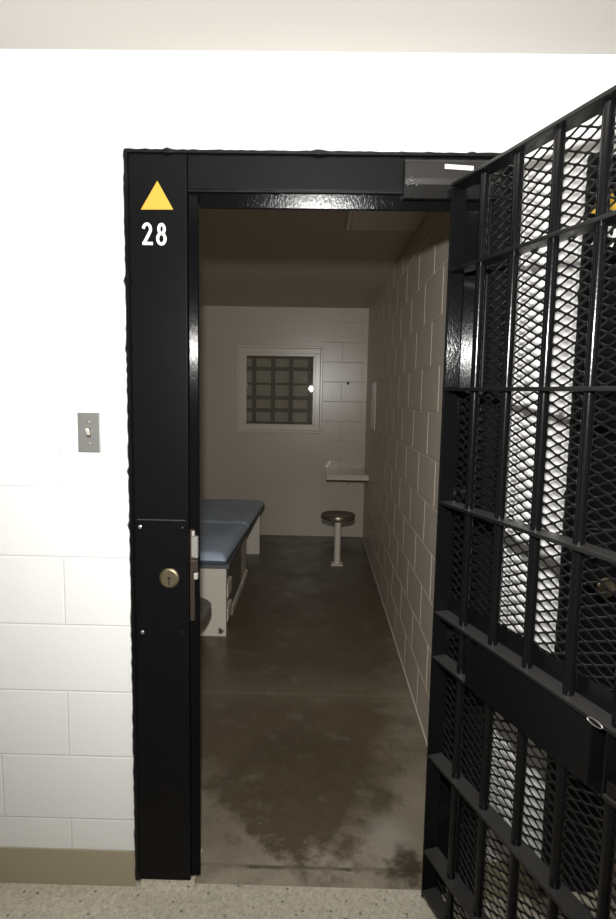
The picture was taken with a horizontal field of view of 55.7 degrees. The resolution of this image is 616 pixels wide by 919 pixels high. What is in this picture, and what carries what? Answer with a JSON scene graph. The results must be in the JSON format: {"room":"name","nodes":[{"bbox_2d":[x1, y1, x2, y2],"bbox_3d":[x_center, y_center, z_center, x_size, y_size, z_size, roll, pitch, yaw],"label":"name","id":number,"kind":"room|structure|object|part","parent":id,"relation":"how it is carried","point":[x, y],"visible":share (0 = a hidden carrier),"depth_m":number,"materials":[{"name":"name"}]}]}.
{"room":"prison interior","nodes":[
{"label":"prison interior","id":0,"kind":"room"},
{"bbox_2d":[199,306,368,536],"bbox_3d":[0.385,-0.374,6.203,3.477,2.388,0.200,1,6,1],"label":"wall","id":1,"kind":"structure","parent":0,"point":[284,471],"depth_m":6.12,"materials":[{"name":"beige paint"}]},
{"bbox_2d":[236,345,322,433],"bbox_3d":[-0.296,-0.735,6.128,0.896,0.901,0.152,1,6,1],"label":"window","id":2,"kind":"structure","parent":1,"relation":"in","point":[279,388],"depth_m":6.11,"materials":[{"name":"beige paint"}]},
{"bbox_3d":[-0.294,-0.728,6.140,0.757,0.770,0.129,1,6,1],"label":"frame","id":3,"kind":"part","parent":2,"relation":"part of","materials":[{"name":"beige paint"}]},
{"bbox_3d":[-0.294,-0.729,6.150,0.689,0.702,0.012,1,6,1],"label":"backing panel","id":4,"kind":"part","parent":2,"relation":"part of","materials":[{"name":"beige"}]},
{"bbox_2d":[0,49,615,884],"bbox_3d":[0.223,0.121,1.744,6.800,2.388,0.200,1,6,1],"label":"wall","id":5,"kind":"structure","parent":0,"point":[68,118],"depth_m":1.59,"materials":[{"name":"white paint"}]},
{"bbox_2d":[77,412,100,452],"bbox_3d":[-0.612,-0.075,1.626,0.063,0.111,0.018,1,6,1],"label":"light switch","id":6,"kind":"object","parent":5,"relation":"attached to","point":[89,438],"visible":1,"depth_m":1.63,"materials":[{"name":"grey metal"}]},
{"bbox_2d":[0,846,538,897],"bbox_3d":[0.201,1.260,1.768,6.800,0.117,0.006,1,6,1],"label":"baseboard","id":7,"kind":"structure","parent":5,"relation":"attached to","point":[17,864],"depth_m":1.78,"materials":[{"name":"beige plastic"}]},
{"bbox_2d":[122,147,513,895],"bbox_3d":[0.006,0.243,1.704,1.039,2.146,0.155,1,6,1],"label":"door frame","id":8,"kind":"structure","parent":5,"relation":"attached to","point":[164,189],"depth_m":1.61,"materials":[{"name":"black metal"}]},
{"bbox_3d":[-0.418,0.344,1.670,0.143,0.345,0.004,1,6,1],"label":"lock plate","id":9,"kind":"part","parent":8,"relation":"part of","materials":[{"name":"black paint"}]},
{"bbox_3d":[-0.332,0.333,1.682,0.014,0.270,0.014,1,6,1],"label":"strike plate","id":10,"kind":"part","parent":8,"relation":"part of","materials":[{"name":"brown metal"}]},
{"bbox_3d":[0.417,0.327,1.681,0.099,2.000,0.026,3,7,16],"label":"hinge plate","id":11,"kind":"part","parent":8,"relation":"part of","materials":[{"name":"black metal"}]},
{"bbox_2d":[421,85,615,918],"bbox_3d":[0.492,0.326,1.292,0.063,2.009,0.723,-1,7,-19],"label":"gate","id":12,"kind":"object","parent":5,"relation":"attached to","point":[566,712],"visible":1,"depth_m":1.30,"materials":[{"name":"black metal"}]},
{"bbox_3d":[0.469,1.308,1.396,0.045,0.009,0.691,-1,7,-19],"label":"rail","id":13,"kind":"part","parent":12,"relation":"part of","materials":[{"name":"black metal"}]},
{"bbox_3d":[0.393,0.562,1.569,0.045,0.009,0.151,-1,7,-19],"label":"rail","id":14,"kind":"part","parent":12,"relation":"part of","materials":[{"name":"black metal"}]},
{"bbox_3d":[0.419,0.499,1.568,0.006,0.134,0.148,-1,7,-19],"label":"panel","id":15,"kind":"part","parent":12,"relation":"part of","materials":[{"name":"black paint"}]},
{"bbox_3d":[0.471,1.178,1.381,0.045,0.009,0.691,-1,7,-19],"label":"rail","id":16,"kind":"part","parent":12,"relation":"part of","materials":[{"name":"black metal"}]},
{"bbox_3d":[0.495,1.244,1.394,0.006,0.135,0.688,-1,7,-19],"label":"panel","id":17,"kind":"part","parent":12,"relation":"part of","materials":[{"name":"black paint"}]},
{"bbox_3d":[0.476,0.886,1.349,0.045,0.009,0.691,-1,7,-19],"label":"rail","id":18,"kind":"part","parent":12,"relation":"part of","materials":[{"name":"black metal"}]},
{"bbox_3d":[0.515,1.039,1.323,0.006,0.298,0.586,-1,7,-19],"label":"panel","id":19,"kind":"part","parent":12,"relation":"part of","materials":[{"name":"black paint"}]},
{"bbox_3d":[0.483,0.464,1.302,0.045,0.009,0.691,-1,7,-19],"label":"rail","id":20,"kind":"part","parent":12,"relation":"part of","materials":[{"name":"black metal"}]},
{"bbox_3d":[0.489,0.155,1.267,0.045,0.009,0.691,-1,7,-19],"label":"rail","id":21,"kind":"part","parent":12,"relation":"part of","materials":[{"name":"black metal"}]},
{"bbox_3d":[0.504,0.740,1.338,0.006,0.300,0.688,-1,7,-19],"label":"panel","id":22,"kind":"part","parent":12,"relation":"part of","materials":[{"name":"black paint"}]},
{"bbox_3d":[0.494,-0.149,1.233,0.045,0.009,0.691,-1,7,-19],"label":"rail","id":23,"kind":"part","parent":12,"relation":"part of","materials":[{"name":"black metal"}]},
{"bbox_3d":[0.500,-0.453,1.199,0.045,0.009,0.691,-1,7,-19],"label":"rail","id":24,"kind":"part","parent":12,"relation":"part of","materials":[{"name":"black metal"}]},
{"bbox_3d":[0.511,0.311,1.290,0.006,0.314,0.688,-1,7,-19],"label":"panel","id":25,"kind":"part","parent":12,"relation":"part of","materials":[{"name":"black paint"}]},
{"bbox_3d":[0.504,-0.666,1.173,0.045,0.009,0.710,-1,7,-19],"label":"rail","id":26,"kind":"part","parent":12,"relation":"part of","materials":[{"name":"black metal"}]},
{"bbox_3d":[0.517,0.005,1.256,0.006,0.310,0.688,-1,7,-19],"label":"panel","id":27,"kind":"part","parent":12,"relation":"part of","materials":[{"name":"black paint"}]},
{"bbox_3d":[0.538,-0.294,1.175,0.006,0.310,0.586,-1,7,-19],"label":"panel","id":28,"kind":"part","parent":12,"relation":"part of","materials":[{"name":"black paint"}]},
{"bbox_3d":[0.543,-0.553,1.146,0.006,0.219,0.586,-1,7,-19],"label":"panel","id":29,"kind":"part","parent":12,"relation":"part of","materials":[{"name":"black paint"}]},
{"bbox_3d":[0.578,0.625,1.037,0.045,0.009,0.097,-1,7,-19],"label":"rail","id":30,"kind":"part","parent":12,"relation":"part of","materials":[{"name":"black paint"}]},
{"bbox_2d":[538,154,615,899],"bbox_3d":[1.228,0.265,1.693,1.040,2.147,0.140,1,6,1],"label":"door frame","id":31,"kind":"structure","parent":5,"relation":"attached to","point":[610,300],"depth_m":1.64,"materials":[{"name":"black metal"}]},
{"bbox_3d":[0.819,0.367,1.652,0.143,0.345,0.004,1,6,1],"label":"lock plate","id":32,"kind":"part","parent":31,"relation":"part of","materials":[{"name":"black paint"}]},
{"bbox_2d":[0,535,615,918],"bbox_3d":[0.212,1.285,2.522,6.800,0.100,7.888,1,6,1],"label":"floor","id":33,"kind":"structure","parent":0,"point":[313,747],"depth_m":2.36,"materials":[{"name":"concrete"}]},
{"bbox_2d":[200,597,210,626],"bbox_3d":[-0.888,0.751,3.020,0.774,0.812,0.500,1,6,1],"label":"toilet","id":34,"kind":"object","parent":33,"relation":"on","point":[205,605],"visible":0.06,"depth_m":2.98,"materials":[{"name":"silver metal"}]},
{"bbox_2d":[200,514,259,635],"bbox_3d":[-0.856,0.757,4.555,0.778,0.462,1.930,1,6,1],"label":"bunk","id":35,"kind":"object","parent":33,"relation":"on","point":[219,584],"visible":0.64,"depth_m":3.62,"materials":[{"name":"grey metal"}]},
{"bbox_3d":[-0.883,0.875,3.628,0.756,0.432,0.050,1,6,1],"label":"support panel","id":36,"kind":"part","parent":35,"relation":"part of","materials":[{"name":"paint"}]},
{"bbox_2d":[200,499,264,564],"bbox_3d":[-0.824,0.482,4.503,0.751,0.095,1.908,1,6,3],"label":"mattress","id":37,"kind":"object","parent":35,"relation":"on","point":[224,523],"visible":0.52,"depth_m":4.32,"materials":[{"name":"blue leather"}]},
{"bbox_3d":[-0.841,0.669,5.486,0.778,0.432,0.040,1,6,1],"label":"support panel","id":38,"kind":"part","parent":35,"relation":"part of","materials":[{"name":"paint"}]},
{"bbox_2d":[321,510,354,565],"bbox_3d":[0.262,0.707,5.178,0.300,0.462,0.300,1,6,1],"label":"stool","id":39,"kind":"object","parent":33,"relation":"on","point":[337,516],"visible":1,"depth_m":5.15,"materials":[{"name":"grey metal"}]},
{"bbox_3d":[0.258,0.930,5.203,0.104,0.012,0.104,1,6,1],"label":"plate","id":40,"kind":"part","parent":39,"relation":"part of","materials":[{"name":"beige metal"}]},
{"bbox_3d":[0.262,0.729,5.180,0.058,0.392,0.058,1,6,1],"label":"post","id":41,"kind":"part","parent":39,"relation":"part of","materials":[{"name":"beige metal"}]},
{"bbox_3d":[0.266,0.500,5.155,0.300,0.045,0.300,1,6,1],"label":"seat","id":42,"kind":"part","parent":39,"relation":"part of","materials":[{"name":"grey metal"}]},
{"bbox_2d":[0,0,615,307],"bbox_3d":[0.255,-1.187,2.246,6.800,0.100,7.888,1,6,1],"label":"ceiling","id":43,"kind":"structure","parent":0,"point":[397,26],"depth_m":1.47,"materials":[{"name":"grey paint"}]},
{"bbox_2d":[345,211,426,230],"bbox_3d":[0.394,-1.191,2.823,0.400,0.014,0.600,1,6,1],"label":"recessed light","id":44,"kind":"object","parent":43,"relation":"in","point":[356,220],"visible":0.36,"depth_m":2.92,"materials":[{"name":"beige paint"}]},
{"bbox_2d":[363,212,449,741],"bbox_3d":[0.673,-0.120,3.968,0.212,2.388,4.288,1,6,1],"label":"wall","id":45,"kind":"structure","parent":0,"point":[407,316],"depth_m":3.18,"materials":[{"name":"beige paint"}]},
{"bbox_2d":[325,468,368,485],"bbox_3d":[0.382,0.213,5.886,0.409,0.190,0.556,1,6,1],"label":"desk","id":46,"kind":"object","parent":45,"relation":"attached to","point":[347,474],"visible":1,"depth_m":5.66,"materials":[{"name":"beige paint"}]},
{"bbox_2d":[371,382,376,430],"bbox_3d":[0.587,-0.479,5.224,0.008,0.420,0.320,1,6,1],"label":"wall mirror","id":47,"kind":"object","parent":45,"relation":"attached to","point":[373,409],"visible":1,"depth_m":5.21,"materials":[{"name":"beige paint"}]},
{"bbox_2d":[362,536,427,744],"bbox_3d":[0.543,1.060,4.106,0.006,0.008,4.277,1,6,1],"label":"trim","id":48,"kind":"structure","parent":45,"relation":"attached to","point":[362,536],"depth_m":3.31,"materials":[{"name":"beige metal"}]}
]}

